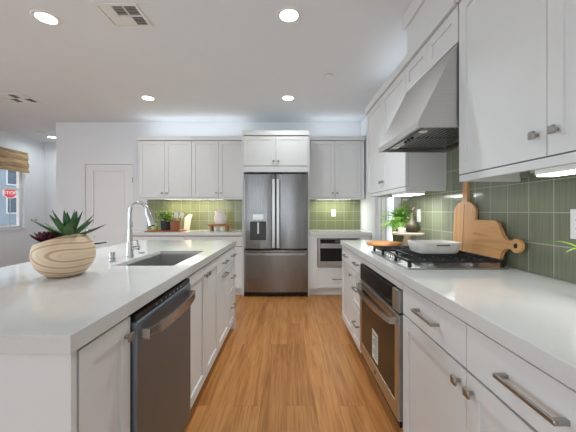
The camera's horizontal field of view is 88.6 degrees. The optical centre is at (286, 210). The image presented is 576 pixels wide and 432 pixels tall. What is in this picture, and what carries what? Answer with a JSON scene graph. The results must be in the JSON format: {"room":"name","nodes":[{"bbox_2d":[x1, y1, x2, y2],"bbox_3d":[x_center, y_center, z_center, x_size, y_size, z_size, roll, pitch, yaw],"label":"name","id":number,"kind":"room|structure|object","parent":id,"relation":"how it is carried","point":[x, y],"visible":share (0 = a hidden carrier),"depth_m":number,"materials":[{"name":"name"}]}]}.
{"room":"kitchen","nodes":[
{"label":"kitchen","id":0,"kind":"room"},
{"bbox_2d":[0,131,44,266],"bbox_3d":[-5.275,-0.120,1.415,0.150,2.680,9.830,0,0,0],"label":"wall","id":1,"kind":"structure","parent":0,"point":[15,245],"depth_m":5.91,"materials":[{"name":"paint"}]},
{"bbox_2d":[0,171,25,230],"bbox_3d":[-5.245,-0.391,5.080,0.130,1.499,1.580,0,0,0],"label":"window","id":2,"kind":"structure","parent":1,"relation":"in","point":[18,226],"depth_m":5.79,"materials":[{"name":"white paint"}]},
{"bbox_2d":[0,147,29,172],"bbox_3d":[-5.155,-0.954,5.060,0.085,0.397,1.600,0,0,0],"label":"roman shade","id":3,"kind":"object","parent":1,"relation":"attached to","point":[12,160],"visible":1,"depth_m":5.54,"materials":[{"name":"beige fabric"}]},
{"bbox_2d":[30,218,36,222],"bbox_3d":[-5.195,0.190,6.050,0.010,0.110,0.180,0,0,0],"label":"wall outlet","id":4,"kind":"object","parent":1,"relation":"attached to","point":[31,219],"visible":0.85,"depth_m":6.04,"materials":[{"name":"white plastic"}]},
{"bbox_2d":[45,143,55,231],"bbox_3d":[-4.520,-0.120,6.390,1.660,2.680,0.120,0,0,0],"label":"wall","id":5,"kind":"structure","parent":0,"point":[50,148],"depth_m":6.33,"materials":[{"name":"paint"}]},
{"bbox_2d":[0,0,412,142],"bbox_3d":[-1.992,-1.510,1.490,6.815,0.100,10.080,0,0,0],"label":"ceiling","id":6,"kind":"structure","parent":0,"point":[200,60],"depth_m":2.86,"materials":[{"name":"paint"}]},
{"bbox_2d":[0,93,41,102],"bbox_3d":[-3.460,-1.456,3.815,0.320,0.008,0.310,0,0,0],"label":"ceiling vent","id":7,"kind":"object","parent":6,"relation":"in","point":[16,97],"visible":1,"depth_m":3.81,"materials":[{"name":"white plastic"}]},
{"bbox_2d":[30,9,61,25],"bbox_3d":[-1.820,-1.456,2.230,0.188,0.008,0.188,0,0,0],"label":"recessed light","id":8,"kind":"object","parent":6,"relation":"in","point":[42,16],"visible":1,"depth_m":2.22,"materials":[{"name":"white plastic"}]},
{"bbox_2d":[34,12,57,23],"bbox_3d":[-1.820,-1.458,2.230,0.138,0.003,0.138,0,0,0],"label":"diffuser","id":9,"kind":"object","parent":8,"relation":"attached to","point":[43,17],"depth_m":2.22,"materials":[{"name":"white plastic"}]},
{"bbox_2d":[92,3,152,26],"bbox_3d":[-1.212,-1.456,2.200,0.305,0.008,0.260,0,0,0],"label":"ceiling vent","id":10,"kind":"object","parent":6,"relation":"in","point":[117,14],"visible":1,"depth_m":2.19,"materials":[{"name":"white plastic"}]},
{"bbox_2d":[140,95,155,100],"bbox_3d":[-1.795,-1.456,3.810,0.188,0.008,0.188,0,0,0],"label":"recessed light","id":11,"kind":"object","parent":6,"relation":"in","point":[144,97],"visible":1,"depth_m":3.81,"materials":[{"name":"white plastic"}]},
{"bbox_2d":[142,96,153,99],"bbox_3d":[-1.795,-1.458,3.810,0.138,0.003,0.138,0,0,0],"label":"diffuser","id":12,"kind":"object","parent":11,"relation":"attached to","point":[143,97],"depth_m":3.81,"materials":[{"name":"white plastic"}]},
{"bbox_2d":[281,95,294,100],"bbox_3d":[0.013,-1.456,3.810,0.188,0.008,0.188,0,0,0],"label":"recessed light","id":13,"kind":"object","parent":6,"relation":"in","point":[286,97],"visible":1,"depth_m":3.81,"materials":[{"name":"white plastic"}]},
{"bbox_2d":[283,96,292,99],"bbox_3d":[0.013,-1.458,3.810,0.138,0.003,0.138,0,0,0],"label":"diffuser","id":14,"kind":"object","parent":13,"relation":"attached to","point":[284,97],"depth_m":3.80,"materials":[{"name":"white plastic"}]},
{"bbox_2d":[276,7,301,23],"bbox_3d":[0.015,-1.456,2.200,0.188,0.008,0.188,0,0,0],"label":"recessed light","id":15,"kind":"object","parent":6,"relation":"in","point":[288,15],"visible":1,"depth_m":2.19,"materials":[{"name":"white plastic"}]},
{"bbox_2d":[280,10,297,21],"bbox_3d":[0.015,-1.458,2.200,0.138,0.003,0.138,0,0,0],"label":"diffuser","id":16,"kind":"object","parent":15,"relation":"attached to","point":[285,15],"depth_m":2.20,"materials":[{"name":"white plastic"}]},
{"bbox_2d":[56,122,360,232],"bbox_3d":[-1.220,-0.120,5.595,5.171,2.680,1.470,0,0,0],"label":"wall","id":17,"kind":"structure","parent":0,"point":[77,143],"depth_m":4.86,"materials":[{"name":"paint"}]},
{"bbox_2d":[84,163,133,248],"bbox_3d":[-2.933,0.217,4.856,0.817,2.006,0.108,0,0,0],"label":"door","id":18,"kind":"structure","parent":17,"relation":"in","point":[108,187],"depth_m":4.88,"materials":[{"name":"white paint"}]},
{"bbox_2d":[137,136,191,199],"bbox_3d":[-1.882,-0.662,4.681,0.828,0.970,0.354,0,0,0],"label":"upper cabinet","id":19,"kind":"object","parent":17,"relation":"attached to","point":[165,162],"visible":0.96,"depth_m":4.54,"materials":[{"name":"paint"}]},
{"bbox_2d":[191,136,241,199],"bbox_3d":[-1.055,-0.662,4.681,0.820,0.970,0.354,0,0,0],"label":"upper cabinet","id":20,"kind":"object","parent":17,"relation":"attached to","point":[216,160],"visible":0.93,"depth_m":4.54,"materials":[{"name":"paint"}]},
{"bbox_2d":[147,200,359,228],"bbox_3d":[-0.547,0.057,4.855,3.501,0.494,0.010,0,0,0],"label":"wall tile","id":21,"kind":"structure","parent":17,"relation":"attached to","point":[202,211],"depth_m":4.85,"materials":[{"name":"green tile"}]},
{"bbox_2d":[331,210,335,216],"bbox_3d":[0.766,0.033,4.845,0.070,0.115,0.008,0,0,0],"label":"wall outlet","id":22,"kind":"object","parent":21,"relation":"attached to","point":[333,212],"visible":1,"depth_m":4.84,"materials":[{"name":"white plastic"}]},
{"bbox_2d":[242,130,308,171],"bbox_3d":[-0.159,-0.852,4.526,0.958,0.590,0.664,0,0,0],"label":"upper cabinet","id":23,"kind":"object","parent":17,"relation":"attached to","point":[264,150],"visible":1,"depth_m":4.22,"materials":[{"name":"paint"}]},
{"bbox_2d":[309,136,364,199],"bbox_3d":[0.758,-0.662,4.681,0.863,0.970,0.354,0,0,0],"label":"upper cabinet","id":24,"kind":"object","parent":17,"relation":"attached to","point":[336,163],"visible":0.95,"depth_m":4.54,"materials":[{"name":"paint"}]},
{"bbox_2d":[183,294,402,431],"bbox_3d":[-1.992,1.270,1.490,6.815,0.100,10.080,0,0,0],"label":"floor","id":25,"kind":"structure","parent":0,"point":[288,363],"depth_m":2.15,"materials":[{"name":"brown wood"}]},
{"bbox_2d":[0,350,76,431],"bbox_3d":[-0.894,0.786,0.745,0.712,0.866,0.020,0,0,0],"label":"end panel","id":26,"kind":"object","parent":25,"relation":"on","point":[38,392],"visible":1,"depth_m":0.73,"materials":[{"name":"paint"}]},
{"bbox_2d":[77,317,134,431],"bbox_3d":[-0.847,0.786,0.891,0.666,0.866,0.251,0,0,0],"label":"base cabinet","id":27,"kind":"object","parent":25,"relation":"on","point":[103,363],"visible":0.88,"depth_m":0.89,"materials":[{"name":"paint"}]},
{"bbox_2d":[132,236,184,240],"bbox_3d":[-1.871,0.786,4.530,0.811,0.866,0.658,0,0,0],"label":"base cabinet","id":28,"kind":"object","parent":25,"relation":"on","point":[135,238],"visible":0.02,"depth_m":4.24,"materials":[{"name":"paint"}]},
{"bbox_2d":[126,230,241,235],"bbox_3d":[-1.470,0.329,4.529,1.655,0.047,0.638,0,0,0],"label":"countertop","id":29,"kind":"structure","parent":28,"relation":"on","point":[141,232],"depth_m":4.21,"materials":[{"name":"stone"}]},
{"bbox_2d":[144,230,185,231],"bbox_3d":[-1.820,0.297,4.445,0.500,0.014,0.350,0,0,0],"label":"serving tray","id":30,"kind":"object","parent":29,"relation":"on","point":[148,230],"visible":0.8,"depth_m":4.27,"materials":[{"name":"brown wood"}]},
{"bbox_2d":[151,223,157,229],"bbox_3d":[-2.000,0.238,4.450,0.096,0.104,0.095,0,0,0],"label":"candle","id":31,"kind":"object","parent":30,"relation":"on","point":[155,227],"visible":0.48,"depth_m":4.41,"materials":[{"name":"green wax"}]},
{"bbox_2d":[156,207,178,229],"bbox_3d":[-1.837,0.116,4.498,0.375,0.349,0.287,0,0,0],"label":"potted herb","id":32,"kind":"object","parent":30,"relation":"on","point":[165,225],"visible":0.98,"depth_m":4.45,"materials":[{"name":"green plant"}]},
{"bbox_2d":[161,221,169,229],"bbox_3d":[-1.835,0.220,4.500,0.176,0.140,0.175,0,0,0],"label":"pot","id":33,"kind":"object","parent":32,"relation":"on","point":[165,225],"depth_m":4.43,"materials":[{"name":"ceramic"}]},
{"bbox_2d":[170,221,180,230],"bbox_3d":[-1.652,0.219,4.360,0.156,0.142,0.155,0,0,0],"label":"pot","id":34,"kind":"object","parent":30,"relation":"on","point":[174,225],"visible":0.97,"depth_m":4.30,"materials":[{"name":"orange ceramic"}]},
{"bbox_2d":[184,214,191,229],"bbox_3d":[-1.590,0.175,4.743,0.120,0.257,0.068,0,0,0],"label":"cutting board","id":35,"kind":"object","parent":29,"relation":"on","point":[187,220],"visible":0.97,"depth_m":4.74,"materials":[{"name":"ceramic"}]},
{"bbox_2d":[208,224,231,230],"bbox_3d":[-1.025,0.253,4.510,0.330,0.103,0.180,0,0,0],"label":"wooden riser","id":36,"kind":"object","parent":29,"relation":"on","point":[210,225],"visible":0.88,"depth_m":4.42,"materials":[{"name":"brown wood"}]},
{"bbox_2d":[214,211,226,223],"bbox_3d":[-1.020,0.100,4.510,0.193,0.203,0.184,0,0,0],"label":"vase","id":37,"kind":"object","parent":36,"relation":"on","point":[220,216],"visible":0.98,"depth_m":4.44,"materials":[{"name":"ceramic"}]},
{"bbox_2d":[128,278,194,431],"bbox_3d":[-0.811,0.788,1.310,0.698,0.861,0.575,0,0,0],"label":"dishwasher","id":38,"kind":"object","parent":25,"relation":"on","point":[160,350],"visible":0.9,"depth_m":1.23,"materials":[{"name":"grey metal"}]},
{"bbox_2d":[187,257,217,407],"bbox_3d":[-0.847,0.786,1.961,0.666,0.866,0.720,0,0,0],"label":"base cabinet","id":39,"kind":"object","parent":25,"relation":"on","point":[204,309],"visible":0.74,"depth_m":1.91,"materials":[{"name":"paint"}]},
{"bbox_2d":[185,236,241,294],"bbox_3d":[-1.052,0.786,4.530,0.819,0.866,0.658,0,0,0],"label":"base cabinet","id":40,"kind":"object","parent":25,"relation":"on","point":[238,247],"visible":0.12,"depth_m":4.24,"materials":[{"name":"paint"}]},
{"bbox_2d":[218,250,229,351],"bbox_3d":[-0.843,0.786,2.532,0.674,0.866,0.414,0,0,0],"label":"base cabinet","id":41,"kind":"object","parent":25,"relation":"on","point":[223,259],"visible":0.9,"depth_m":2.51,"materials":[{"name":"paint"}]},
{"bbox_2d":[228,246,236,329],"bbox_3d":[-0.843,0.786,2.891,0.674,0.866,0.296,0,0,0],"label":"base cabinet","id":42,"kind":"object","parent":25,"relation":"on","point":[232,304],"visible":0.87,"depth_m":2.92,"materials":[{"name":"paint"}]},
{"bbox_2d":[0,240,235,353],"bbox_3d":[-1.040,0.329,1.906,1.020,0.047,2.367,0,0,0],"label":"countertop","id":43,"kind":"structure","parent":42,"relation":"on","point":[40,314],"depth_m":1.10,"materials":[{"name":"stone"}]},
{"bbox_2d":[29,210,103,277],"bbox_3d":[-1.040,0.149,1.399,0.273,0.311,0.264,0,0,14],"label":"succulent planter","id":44,"kind":"object","parent":43,"relation":"on","point":[62,251],"visible":1,"depth_m":1.32,"materials":[{"name":"brown wood"}]},
{"bbox_2d":[29,233,95,277],"bbox_3d":[-1.052,0.204,1.395,0.251,0.201,0.251,0,0,0],"label":"bowl","id":45,"kind":"object","parent":44,"relation":"attached to","point":[57,255],"depth_m":1.31,"materials":[{"name":"brown wood"}]},
{"bbox_2d":[108,252,115,261],"bbox_3d":[-1.052,0.275,1.775,0.047,0.058,0.047,0,0,0],"label":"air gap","id":46,"kind":"object","parent":43,"relation":"on","point":[112,255],"visible":1,"depth_m":1.76,"materials":[{"name":"silver metal"}]},
{"bbox_2d":[125,201,154,257],"bbox_3d":[-0.965,0.120,1.934,0.198,0.370,0.056,0,0,8],"label":"kitchen faucet","id":47,"kind":"object","parent":43,"relation":"on","point":[130,247],"visible":1,"depth_m":1.93,"materials":[{"name":"silver metal"}]},
{"bbox_2d":[125,229,133,257],"bbox_3d":[-1.036,0.212,1.945,0.054,0.184,0.054,0,0,0],"label":"faucet","id":48,"kind":"object","parent":47,"relation":"attached to","point":[129,246],"depth_m":1.93,"materials":[{"name":"silver metal"}]},
{"bbox_2d":[125,254,196,265],"bbox_3d":[-0.805,0.443,1.958,0.339,0.231,0.624,0,0,0],"label":"sink","id":49,"kind":"object","parent":43,"relation":"in","point":[159,259],"visible":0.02,"depth_m":2.27,"materials":[{"name":"metal"}]},
{"bbox_2d":[230,260,234,328],"bbox_3d":[-0.894,0.786,3.055,0.712,0.866,0.020,0,0,0],"label":"end panel","id":50,"kind":"object","parent":25,"relation":"on","point":[233,323],"visible":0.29,"depth_m":3.04,"materials":[{"name":"paint"}]},
{"bbox_2d":[242,135,244,295],"bbox_3d":[-0.630,0.068,4.540,0.020,2.302,0.636,0,0,0],"label":"board","id":51,"kind":"object","parent":25,"relation":"on","point":[243,172],"visible":0.36,"depth_m":4.22,"materials":[{"name":"paint"}]},
{"bbox_2d":[244,172,307,294],"bbox_3d":[-0.157,0.321,4.470,0.910,1.738,0.731,0,0,0],"label":"refrigerator","id":52,"kind":"object","parent":25,"relation":"on","point":[275,204],"visible":1,"depth_m":4.16,"materials":[{"name":"grey metal"}]},
{"bbox_2d":[307,135,308,295],"bbox_3d":[0.311,0.068,4.540,0.020,2.302,0.636,0,0,0],"label":"board","id":53,"kind":"object","parent":25,"relation":"on","point":[308,135],"visible":0.36,"depth_m":4.22,"materials":[{"name":"paint"}]},
{"bbox_2d":[309,235,370,294],"bbox_3d":[0.763,0.786,4.530,0.881,0.866,0.658,0,0,0],"label":"base cabinet","id":54,"kind":"object","parent":25,"relation":"on","point":[322,280],"visible":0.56,"depth_m":4.24,"materials":[{"name":"paint"}]},
{"bbox_2d":[317,238,359,266],"bbox_3d":[0.744,0.602,4.447,0.615,0.413,0.456,0,0,0],"label":"microwave","id":55,"kind":"object","parent":54,"relation":"in","point":[329,250],"visible":0.66,"depth_m":4.22,"materials":[{"name":"silver metal"}]},
{"bbox_2d":[309,230,371,235],"bbox_3d":[0.768,0.329,4.529,0.891,0.047,0.638,0,0,0],"label":"countertop","id":56,"kind":"structure","parent":54,"relation":"on","point":[311,232],"depth_m":4.21,"materials":[{"name":"stone"}]},
{"bbox_2d":[342,246,353,336],"bbox_3d":[0.870,0.786,2.850,0.654,0.866,0.498,0,0,0],"label":"base cabinet","id":57,"kind":"object","parent":25,"relation":"on","point":[347,255],"visible":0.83,"depth_m":2.81,"materials":[{"name":"paint"}]},
{"bbox_2d":[351,253,361,352],"bbox_3d":[0.870,0.786,2.446,0.654,0.866,0.301,0,0,0],"label":"base cabinet","id":58,"kind":"object","parent":25,"relation":"on","point":[356,262],"visible":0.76,"depth_m":2.45,"materials":[{"name":"paint"}]},
{"bbox_2d":[361,258,402,428],"bbox_3d":[0.887,0.786,1.883,0.620,0.866,0.819,0,0,0],"label":"base cabinet","id":59,"kind":"object","parent":25,"relation":"on","point":[388,277],"visible":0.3,"depth_m":1.75,"materials":[{"name":"paint"}]},
{"bbox_2d":[356,263,404,427],"bbox_3d":[0.828,0.750,1.884,0.659,0.700,0.784,0,0,0],"label":"wall oven","id":60,"kind":"object","parent":59,"relation":"in","point":[381,301],"visible":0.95,"depth_m":1.71,"materials":[{"name":"metal"}]},
{"bbox_2d":[373,333,376,359],"bbox_3d":[0.563,0.868,1.889,0.001,0.144,0.088,0,0,0],"label":"print","id":61,"kind":"object","parent":60,"relation":"attached to","point":[374,334],"depth_m":1.88,"materials":[{"name":"grey paper"}]},
{"bbox_2d":[403,284,575,431],"bbox_3d":[0.870,0.786,0.950,0.654,0.866,1.038,0,0,0],"label":"base cabinet","id":62,"kind":"object","parent":25,"relation":"on","point":[457,378],"visible":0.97,"depth_m":0.95,"materials":[{"name":"paint"}]},
{"bbox_2d":[341,240,575,390],"bbox_3d":[0.883,0.329,1.750,0.642,0.047,2.700,0,0,0],"label":"countertop","id":63,"kind":"structure","parent":62,"relation":"on","point":[533,316],"depth_m":0.98,"materials":[{"name":"stone"}]},
{"bbox_2d":[367,241,401,245],"bbox_3d":[0.890,0.294,2.680,0.326,0.020,0.326,0,0,0],"label":"serving board","id":64,"kind":"object","parent":63,"relation":"on","point":[374,243],"visible":0.78,"depth_m":2.58,"materials":[{"name":"brown wood"}]},
{"bbox_2d":[379,201,410,241],"bbox_3d":[1.054,0.105,2.855,0.307,0.398,0.376,0,0,0],"label":"potted fern","id":65,"kind":"object","parent":63,"relation":"on","point":[397,221],"visible":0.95,"depth_m":2.80,"materials":[{"name":"green plant"}]},
{"bbox_2d":[392,224,403,241],"bbox_3d":[1.090,0.207,2.850,0.144,0.195,0.143,0,0,0],"label":"pot","id":66,"kind":"object","parent":65,"relation":"on","point":[398,238],"depth_m":2.80,"materials":[{"name":"white ceramic"}]},
{"bbox_2d":[391,231,423,245],"bbox_3d":[1.022,0.242,2.500,0.260,0.124,0.260,0,0,0],"label":"cake stand","id":67,"kind":"object","parent":63,"relation":"on","point":[407,235],"visible":0.7,"depth_m":2.47,"materials":[{"name":"grey wood"}]},
{"bbox_2d":[398,228,405,232],"bbox_3d":[0.957,0.160,2.460,0.064,0.040,0.063,0,0,0],"label":"cup","id":68,"kind":"object","parent":67,"relation":"on","point":[400,230],"visible":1,"depth_m":2.43,"materials":[{"name":"white ceramic"}]},
{"bbox_2d":[404,207,420,231],"bbox_3d":[1.058,0.073,2.490,0.128,0.214,0.127,0,0,0],"label":"gourd","id":69,"kind":"object","parent":67,"relation":"on","point":[412,225],"visible":0.97,"depth_m":2.45,"materials":[{"name":"green ceramic"}]},
{"bbox_2d":[371,246,507,269],"bbox_3d":[0.886,0.280,1.860,0.528,0.048,0.660,0,0,0],"label":"gas cooktop","id":70,"kind":"object","parent":63,"relation":"in","point":[402,256],"visible":0.87,"depth_m":1.62,"materials":[{"name":"metal"}]},
{"bbox_2d":[408,240,460,253],"bbox_3d":[0.915,0.223,1.843,0.276,0.065,0.204,0,0,0],"label":"casserole dish","id":71,"kind":"object","parent":70,"relation":"on","point":[419,246],"visible":1,"depth_m":1.75,"materials":[{"name":"white ceramic"}]},
{"bbox_2d":[453,182,477,252],"bbox_3d":[1.186,0.043,1.965,0.042,0.524,0.236,0,0,0],"label":"cutting board","id":72,"kind":"object","parent":63,"relation":"on","point":[465,212],"visible":0.69,"depth_m":1.95,"materials":[{"name":"brown wood"}]},
{"bbox_2d":[472,220,524,265],"bbox_3d":[1.169,0.180,1.653,0.038,0.252,0.385,0,0,0],"label":"cutting board","id":73,"kind":"object","parent":63,"relation":"on","point":[490,239],"visible":0.94,"depth_m":1.67,"materials":[{"name":"brown wood"}]},
{"bbox_2d":[546,241,575,251],"bbox_3d":[1.010,0.136,0.945,0.221,0.338,0.291,0,0,0],"label":"potted plant","id":74,"kind":"object","parent":63,"relation":"on","point":[551,241],"visible":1,"depth_m":1.03,"materials":[{"name":"green plant"}]},
{"bbox_2d":[407,0,447,52],"bbox_3d":[1.056,-1.306,1.250,0.317,0.307,1.900,0,0,0],"label":"wall","id":75,"kind":"structure","parent":0,"point":[429,9],"depth_m":1.95,"materials":[{"name":"paint"}]},
{"bbox_2d":[402,0,424,30],"bbox_3d":[0.884,-1.412,1.268,0.024,0.094,1.935,0,0,0],"label":"trim","id":76,"kind":"structure","parent":75,"relation":"attached to","point":[414,7],"depth_m":2.08,"materials":[{"name":"paint"}]},
{"bbox_2d":[361,115,573,283],"bbox_3d":[1.290,-0.120,0.680,0.150,2.680,8.360,0,0,0],"label":"wall","id":77,"kind":"structure","parent":0,"point":[367,203],"depth_m":4.51,"materials":[{"name":"paint"}]},
{"bbox_2d":[373,197,388,239],"bbox_3d":[1.237,0.165,3.690,0.076,2.110,0.820,0,0,0],"label":"door","id":78,"kind":"structure","parent":77,"relation":"in","point":[383,202],"depth_m":3.85,"materials":[{"name":"white paint"}]},
{"bbox_2d":[365,60,445,196],"bbox_3d":[1.041,-0.649,2.774,0.344,0.995,1.091,0,0,0],"label":"upper cabinet","id":79,"kind":"object","parent":77,"relation":"attached to","point":[388,174],"visible":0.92,"depth_m":2.50,"materials":[{"name":"paint"}]},
{"bbox_2d":[392,191,424,196],"bbox_3d":[0.983,-0.155,2.408,0.135,0.058,0.325,0,0,0],"label":"light","id":80,"kind":"object","parent":79,"relation":"attached to","point":[406,193],"visible":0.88,"depth_m":2.26,"materials":[{"name":"white plastic"}]},
{"bbox_2d":[393,194,423,196],"bbox_3d":[0.983,-0.129,2.408,0.129,0.005,0.319,0,0,0],"label":"diffuser","id":81,"kind":"object","parent":80,"relation":"attached to","point":[394,195],"depth_m":2.40,"materials":[{"name":"white plastic"}]},
{"bbox_2d":[378,43,458,152],"bbox_3d":[0.946,-0.660,1.884,0.514,0.440,0.676,0,0,0],"label":"range hood","id":82,"kind":"object","parent":77,"relation":"attached to","point":[426,120],"visible":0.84,"depth_m":1.68,"materials":[{"name":"metal"}]},
{"bbox_2d":[403,0,458,92],"bbox_3d":[1.044,-1.015,1.886,0.338,0.264,0.679,0,0,0],"label":"upper cabinet","id":83,"kind":"object","parent":77,"relation":"attached to","point":[441,35],"visible":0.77,"depth_m":1.80,"materials":[{"name":"paint"}]},
{"bbox_2d":[401,148,575,283],"bbox_3d":[1.210,-0.088,1.660,0.010,0.784,2.920,0,0,0],"label":"wall tile","id":84,"kind":"structure","parent":77,"relation":"attached to","point":[534,210],"depth_m":1.50,"materials":[{"name":"green tile"}]},
{"bbox_2d":[417,209,420,221],"bbox_3d":[1.200,0.042,2.690,0.008,0.115,0.070,0,0,0],"label":"wall outlet","id":85,"kind":"object","parent":84,"relation":"attached to","point":[418,210],"visible":0.98,"depth_m":2.68,"materials":[{"name":"white plastic"}]},
{"bbox_2d":[570,209,575,238],"bbox_3d":[1.200,0.055,1.215,0.008,0.125,0.070,0,0,0],"label":"wall outlet","id":86,"kind":"object","parent":84,"relation":"attached to","point":[572,211],"visible":1,"depth_m":1.24,"materials":[{"name":"white plastic"}]},
{"bbox_2d":[574,216,575,232],"bbox_3d":[1.198,0.055,1.215,0.002,0.070,0.034,0,0,0],"label":"receptacle","id":87,"kind":"object","parent":86,"relation":"attached to","point":[574,216],"depth_m":1.23,"materials":[{"name":"white plastic"}]},
{"bbox_2d":[455,0,575,181],"bbox_3d":[1.041,-0.649,1.016,0.344,0.995,1.039,0,0,0],"label":"upper cabinet","id":88,"kind":"object","parent":77,"relation":"attached to","point":[517,58],"visible":1,"depth_m":1.17,"materials":[{"name":"paint"}]},
{"bbox_2d":[520,163,575,177],"bbox_3d":[0.973,-0.155,0.890,0.115,0.058,0.780,0,0,0],"label":"light","id":89,"kind":"object","parent":88,"relation":"attached to","point":[569,169],"visible":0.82,"depth_m":1.02,"materials":[{"name":"white plastic"}]},
{"bbox_2d":[537,170,575,176],"bbox_3d":[0.950,-0.129,0.795,0.064,0.005,0.584,0,0,0],"label":"diffuser","id":90,"kind":"object","parent":89,"relation":"attached to","point":[541,173],"depth_m":1.02,"materials":[{"name":"white plastic"}]},
{"label":"outside","id":91,"kind":"structure","parent":0,"visible":0},
{"bbox_3d":[-32.750,1.470,25.000,54.500,0.100,90.000,0,0,0],"label":"ground","id":92,"kind":"structure","parent":91,"visible":0},
{"bbox_2d":[0,169,15,223],"bbox_3d":[-32.440,-4.680,30.000,3.120,12.200,32.000,0,0,0],"label":"building","id":93,"kind":"structure","parent":92,"relation":"on","point":[7,177],"depth_m":32.60,"materials":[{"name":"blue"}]},
{"bbox_2d":[3,189,15,225],"bbox_3d":[-23.023,-0.267,24.525,0.868,3.334,0.098,0,0,-43],"label":"stop sign","id":94,"kind":"object","parent":92,"relation":"on","point":[9,194],"visible":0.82,"depth_m":24.51,"materials":[{"name":"red metal"}]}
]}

